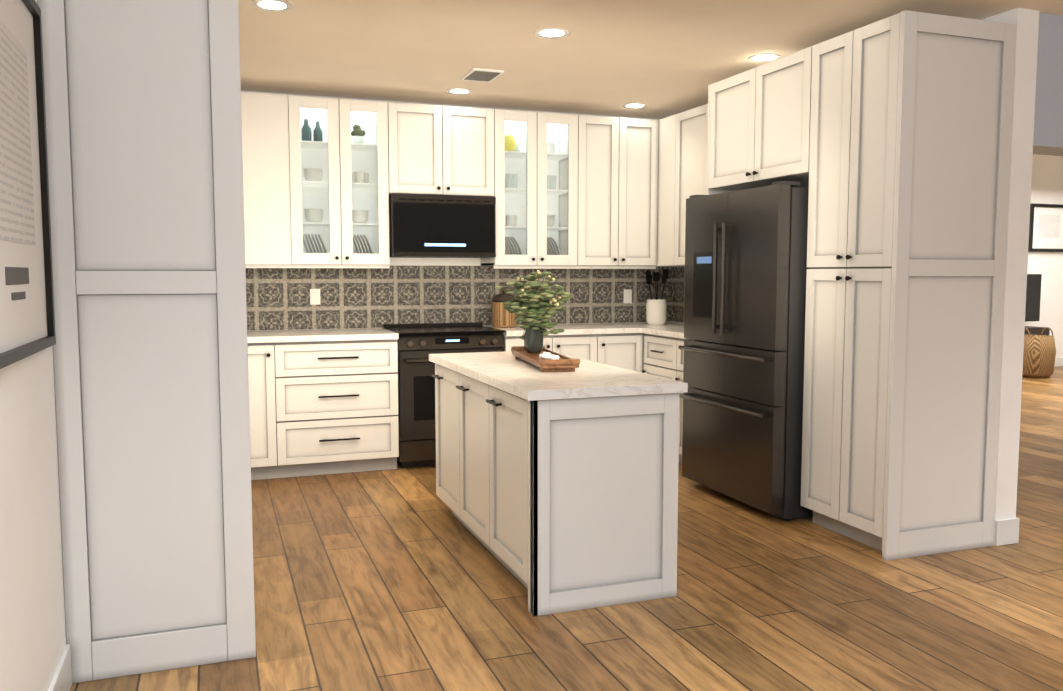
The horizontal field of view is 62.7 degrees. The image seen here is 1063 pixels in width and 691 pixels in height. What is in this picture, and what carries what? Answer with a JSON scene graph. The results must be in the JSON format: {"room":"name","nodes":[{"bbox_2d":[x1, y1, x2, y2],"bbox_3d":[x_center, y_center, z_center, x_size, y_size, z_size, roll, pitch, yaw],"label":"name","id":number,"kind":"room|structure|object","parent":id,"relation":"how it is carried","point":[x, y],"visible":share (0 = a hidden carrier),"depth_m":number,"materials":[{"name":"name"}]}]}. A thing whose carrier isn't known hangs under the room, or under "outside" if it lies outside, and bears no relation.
{"room":"kitchen","nodes":[
{"label":"kitchen","id":0,"kind":"room"},
{"bbox_2d":[0,0,65,690],"bbox_3d":[-0.629,0.039,0.116,0.120,2.640,5.700,-2,5,-20],"label":"wall","id":1,"kind":"structure","parent":0,"point":[32,631],"depth_m":2.41,"materials":[{"name":"white paint"}]},
{"bbox_2d":[0,0,55,368],"bbox_3d":[-1.345,-0.474,2.263,0.030,1.010,0.850,-2,5,-20],"label":"framed picture","id":2,"kind":"object","parent":1,"relation":"attached to","point":[27,320],"visible":1,"depth_m":2.39,"materials":[{"name":"white paper"}]},
{"bbox_2d":[48,644,71,690],"bbox_3d":[-0.566,1.283,0.242,0.014,0.140,5.699,-2,5,-20],"label":"baseboard","id":3,"kind":"structure","parent":1,"relation":"attached to","point":[62,679],"depth_m":2.78,"materials":[{"name":"white wood"}]},
{"bbox_2d":[37,0,255,683],"bbox_3d":[-1.840,-0.321,4.476,0.600,2.640,3.350,-2,5,-20],"label":"tall cabinet","id":4,"kind":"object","parent":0,"point":[145,172],"depth_m":2.93,"materials":[{"name":"white paint"}]},
{"bbox_2d":[241,90,674,330],"bbox_3d":[-0.750,-0.505,6.703,4.420,2.640,0.138,-2,5,-20],"label":"wall","id":5,"kind":"structure","parent":0,"point":[424,290],"depth_m":6.61,"materials":[{"name":"grey tile"}]},
{"bbox_2d":[241,92,658,268],"bbox_3d":[-0.561,-1.149,6.452,3.180,1.155,0.394,-2,5,-20],"label":"upper cabinet","id":6,"kind":"object","parent":5,"relation":"attached to","point":[324,179],"visible":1,"depth_m":6.30,"materials":[{"name":"white paint"}]},
{"bbox_2d":[389,194,495,257],"bbox_3d":[-0.687,-0.866,6.412,0.756,0.435,0.426,-2,5,-20],"label":"over-the-range microwave","id":7,"kind":"object","parent":6,"relation":"attached to","point":[434,226],"visible":0.96,"depth_m":6.21,"materials":[{"name":"grey metal"}]},
{"bbox_2d":[55,366,1062,690],"bbox_3d":[3.713,0.925,5.729,17.000,0.050,13.100,-2,5,-20],"label":"floor","id":8,"kind":"structure","parent":0,"point":[399,578],"depth_m":3.56,"materials":[{"name":"brown wood"}]},
{"bbox_2d":[247,328,398,479],"bbox_3d":[-1.512,0.388,6.095,1.062,0.961,0.630,-2,5,-20],"label":"base cabinet","id":9,"kind":"object","parent":8,"relation":"on","point":[323,401],"visible":0.81,"depth_m":5.85,"materials":[{"name":"white paint"}]},
{"bbox_2d":[433,363,452,513],"bbox_3d":[-0.146,0.537,4.818,0.650,0.875,0.592,-2,5,-20],"label":"base cabinet","id":10,"kind":"object","parent":8,"relation":"on","point":[443,377],"depth_m":4.81,"materials":[{"name":"white paint"}]},
{"bbox_2d":[383,322,505,467],"bbox_3d":[-0.641,0.348,6.388,0.764,0.992,0.671,-2,5,-20],"label":"range oven","id":11,"kind":"object","parent":8,"relation":"on","point":[418,344],"visible":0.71,"depth_m":6.07,"materials":[{"name":"grey metal"}]},
{"bbox_2d":[453,371,480,541],"bbox_3d":[0.021,0.575,4.358,0.646,0.875,0.640,-2,5,-20],"label":"base cabinet","id":12,"kind":"object","parent":8,"relation":"on","point":[466,392],"depth_m":4.38,"materials":[{"name":"white paint"}]},
{"bbox_2d":[503,334,588,359],"bbox_3d":[0.077,0.358,6.690,0.780,0.922,0.598,-2,5,-20],"label":"base cabinet","id":13,"kind":"object","parent":8,"relation":"on","point":[574,345],"depth_m":6.41,"materials":[{"name":"white paint"}]},
{"bbox_2d":[481,383,678,616],"bbox_3d":[0.201,0.615,3.871,0.650,0.875,0.652,-2,5,-20],"label":"base cabinet","id":14,"kind":"object","parent":8,"relation":"on","point":[556,492],"depth_m":3.59,"materials":[{"name":"white paint"}]},
{"bbox_2d":[429,351,687,402],"bbox_3d":[0.034,0.122,4.291,0.706,0.039,1.664,-2,5,-20],"label":"countertop","id":15,"kind":"structure","parent":14,"relation":"on","point":[521,378],"depth_m":3.79,"materials":[{"name":"white stone"}]},
{"bbox_2d":[511,346,579,371],"bbox_3d":[0.057,0.066,4.353,0.192,0.062,0.744,-1,5,-12],"label":"wooden riser tray","id":16,"kind":"object","parent":15,"relation":"on","point":[562,363],"visible":0.85,"depth_m":4.04,"materials":[{"name":"brown wood"}]},
{"bbox_2d":[495,270,572,352],"bbox_3d":[0.012,-0.179,4.566,0.414,0.432,0.432,-2,5,-20],"label":"potted plant","id":17,"kind":"object","parent":16,"relation":"on","point":[533,308],"visible":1,"depth_m":4.49,"materials":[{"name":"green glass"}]},
{"bbox_2d":[539,352,558,358],"bbox_3d":[0.079,0.052,4.253,0.103,0.022,0.257,-2,5,-20],"label":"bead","id":18,"kind":"object","parent":16,"relation":"on","point":[545,355],"visible":0.96,"depth_m":4.20,"materials":[{"name":"white ceramic"}]},
{"bbox_2d":[589,330,640,370],"bbox_3d":[0.560,0.346,6.834,0.457,0.922,0.658,-2,5,-20],"label":"base cabinet","id":19,"kind":"object","parent":8,"relation":"on","point":[618,348],"depth_m":6.55,"materials":[{"name":"white paint"}]},
{"bbox_2d":[637,330,680,425],"bbox_3d":[1.195,0.375,6.488,0.658,0.922,0.588,-2,5,-20],"label":"base cabinet","id":20,"kind":"object","parent":8,"relation":"on","point":[647,348],"depth_m":6.38,"materials":[{"name":"white paint"}]},
{"bbox_2d":[485,322,683,337],"bbox_3d":[0.514,-0.132,6.794,1.700,0.038,0.628,-2,5,-20],"label":"countertop","id":21,"kind":"structure","parent":20,"relation":"on","point":[516,332],"depth_m":6.61,"materials":[{"name":"white stone"}]},
{"bbox_2d":[492,290,516,327],"bbox_3d":[-0.205,-0.278,6.600,0.194,0.283,0.194,-2,5,-20],"label":"canister","id":22,"kind":"object","parent":21,"relation":"on","point":[502,317],"visible":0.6,"depth_m":6.52,"materials":[{"name":"brown wood"}]},
{"bbox_2d":[646,269,667,324],"bbox_3d":[1.002,-0.389,6.989,0.202,0.440,0.166,-2,5,-20],"label":"utensil crock","id":23,"kind":"object","parent":21,"relation":"on","point":[656,310],"visible":1,"depth_m":6.94,"materials":[{"name":"white ceramic"}]},
{"bbox_2d":[678,338,686,463],"bbox_3d":[1.376,0.408,6.082,0.598,0.922,0.533,-2,5,-20],"label":"base cabinet","id":24,"kind":"object","parent":8,"relation":"on","point":[682,339],"depth_m":6.12,"materials":[{"name":"white paint"}]},
{"bbox_2d":[678,181,812,520],"bbox_3d":[1.502,0.007,5.264,0.896,1.858,0.967,-2,5,-20],"label":"fridge","id":25,"kind":"object","parent":8,"relation":"on","point":[746,268],"visible":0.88,"depth_m":4.92,"materials":[{"name":"grey metal"}]},
{"bbox_2d":[800,10,1016,560],"bbox_3d":[1.889,-0.281,4.483,0.701,2.560,0.658,-2,5,-20],"label":"pantry cabinet","id":26,"kind":"object","parent":8,"relation":"on","point":[911,117],"visible":1,"depth_m":4.22,"materials":[{"name":"white paint"}]},
{"bbox_2d":[1024,326,1049,334],"bbox_3d":[6.619,0.058,12.162,1.100,0.620,0.440,-2,5,-20],"label":"media console","id":27,"kind":"object","parent":8,"relation":"on","point":[1033,330],"visible":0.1,"depth_m":12.05,"materials":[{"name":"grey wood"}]},
{"bbox_2d":[1025,274,1041,321],"bbox_3d":[6.571,-0.616,12.063,1.180,0.740,0.130,-2,5,-20],"label":"television","id":28,"kind":"object","parent":27,"relation":"on","point":[1033,297],"visible":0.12,"depth_m":12.18,"materials":[{"name":"black plastic"}]},
{"bbox_2d":[1022,327,1055,378],"bbox_3d":[6.663,0.090,11.545,0.480,0.658,0.480,-2,5,-20],"label":"basket","id":29,"kind":"object","parent":8,"relation":"on","point":[1039,353],"visible":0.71,"depth_m":11.36,"materials":[{"name":"wicker"}]},
{"bbox_2d":[238,0,1062,118],"bbox_3d":[3.713,-1.770,5.506,17.000,0.080,13.100,-2,5,-20],"label":"ceiling","id":30,"kind":"structure","parent":0,"point":[661,59],"depth_m":4.86,"materials":[{"name":"paint"}]},
{"bbox_2d":[252,0,291,11],"bbox_3d":[-1.230,-1.614,4.139,0.184,0.006,0.184,-2,5,-20],"label":"recessed light","id":31,"kind":"object","parent":30,"relation":"in","point":[271,5],"visible":1,"depth_m":4.14,"materials":[{"name":"white"}]},
{"bbox_2d":[446,88,472,94],"bbox_3d":[-0.505,-1.776,6.099,0.184,0.006,0.184,-2,5,-20],"label":"recessed light","id":32,"kind":"object","parent":30,"relation":"in","point":[462,91],"visible":0.98,"depth_m":6.10,"materials":[{"name":"white"}]},
{"bbox_2d":[461,68,503,81],"bbox_3d":[-0.316,-1.729,5.585,0.200,0.014,0.300,-2,5,-20],"label":"ceiling vent","id":33,"kind":"object","parent":30,"relation":"in","point":[482,75],"visible":1,"depth_m":5.56,"materials":[{"name":"white metal"}]},
{"bbox_2d":[535,28,568,38],"bbox_3d":[0.109,-1.655,4.625,0.184,0.006,0.184,-2,5,-20],"label":"recessed light","id":34,"kind":"object","parent":30,"relation":"in","point":[552,33],"visible":0.98,"depth_m":4.63,"materials":[{"name":"white"}]},
{"bbox_2d":[623,103,646,107],"bbox_3d":[0.784,-1.819,6.621,0.184,0.006,0.184,-2,5,-20],"label":"recessed light","id":35,"kind":"object","parent":30,"relation":"in","point":[636,105],"visible":1,"depth_m":6.61,"materials":[{"name":"white"}]},
{"bbox_2d":[749,53,780,61],"bbox_3d":[1.376,-1.698,5.149,0.184,0.006,0.184,-2,5,-20],"label":"recessed light","id":36,"kind":"object","parent":30,"relation":"in","point":[767,57],"visible":0.9,"depth_m":5.14,"materials":[{"name":"white"}]},
{"bbox_2d":[680,8,1038,542],"bbox_3d":[1.819,-0.793,5.880,0.140,3.350,3.395,-2,5,-20],"label":"wall","id":37,"kind":"structure","parent":0,"point":[1026,21],"depth_m":4.31,"materials":[{"name":"white paint"}]},
{"bbox_2d":[674,266,684,322],"bbox_3d":[1.476,-0.373,6.629,0.016,0.465,1.558,-2,5,-20],"label":"wall tile","id":38,"kind":"structure","parent":37,"relation":"attached to","point":[679,293],"depth_m":7.28,"materials":[{"name":"grey tile"}]},
{"bbox_2d":[656,104,707,265],"bbox_3d":[1.358,-1.151,6.326,0.391,1.130,1.244,-2,5,-20],"label":"upper cabinet","id":39,"kind":"object","parent":37,"relation":"attached to","point":[682,157],"visible":0.15,"depth_m":6.55,"materials":[{"name":"white paint"}]},
{"bbox_2d":[707,46,811,194],"bbox_3d":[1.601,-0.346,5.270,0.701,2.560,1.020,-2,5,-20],"label":"upper cabinet","id":40,"kind":"object","parent":37,"relation":"attached to","point":[758,135],"visible":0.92,"depth_m":5.03,"materials":[{"name":"white paint"}]},
{"bbox_2d":[994,517,1019,545],"bbox_3d":[1.848,0.817,5.952,0.150,0.130,3.289,-2,5,-20],"label":"baseboard","id":41,"kind":"structure","parent":37,"relation":"attached to","point":[1006,531],"depth_m":4.41,"materials":[{"name":"white wood"}]},
{"bbox_2d":[1025,154,1062,357],"bbox_3d":[5.041,-1.282,11.810,9.990,3.350,0.120,-2,5,-20],"label":"wall","id":42,"kind":"structure","parent":0,"point":[1047,181],"depth_m":12.62,"materials":[{"name":"white paint"}]},
{"bbox_2d":[1028,203,1062,251],"bbox_3d":[7.458,-1.691,12.563,0.750,0.680,0.035,-2,5,-20],"label":"framed picture","id":43,"kind":"object","parent":42,"relation":"attached to","point":[1046,228],"visible":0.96,"depth_m":12.54,"materials":[{"name":"white"}]},
{"bbox_2d":[1054,358,1062,366],"bbox_3d":[5.125,0.326,11.902,9.900,0.130,0.014,-2,5,-20],"label":"baseboard","id":44,"kind":"structure","parent":42,"relation":"attached to","point":[1058,362],"depth_m":12.86,"materials":[{"name":"white wood"}]},
{"bbox_2d":[1033,12,1062,155],"bbox_3d":[7.167,-1.813,6.088,10.110,1.350,0.240,-2,5,-20],"label":"wall","id":45,"kind":"structure","parent":0,"point":[1048,129],"depth_m":4.32,"materials":[{"name":"white paint"}]}
]}

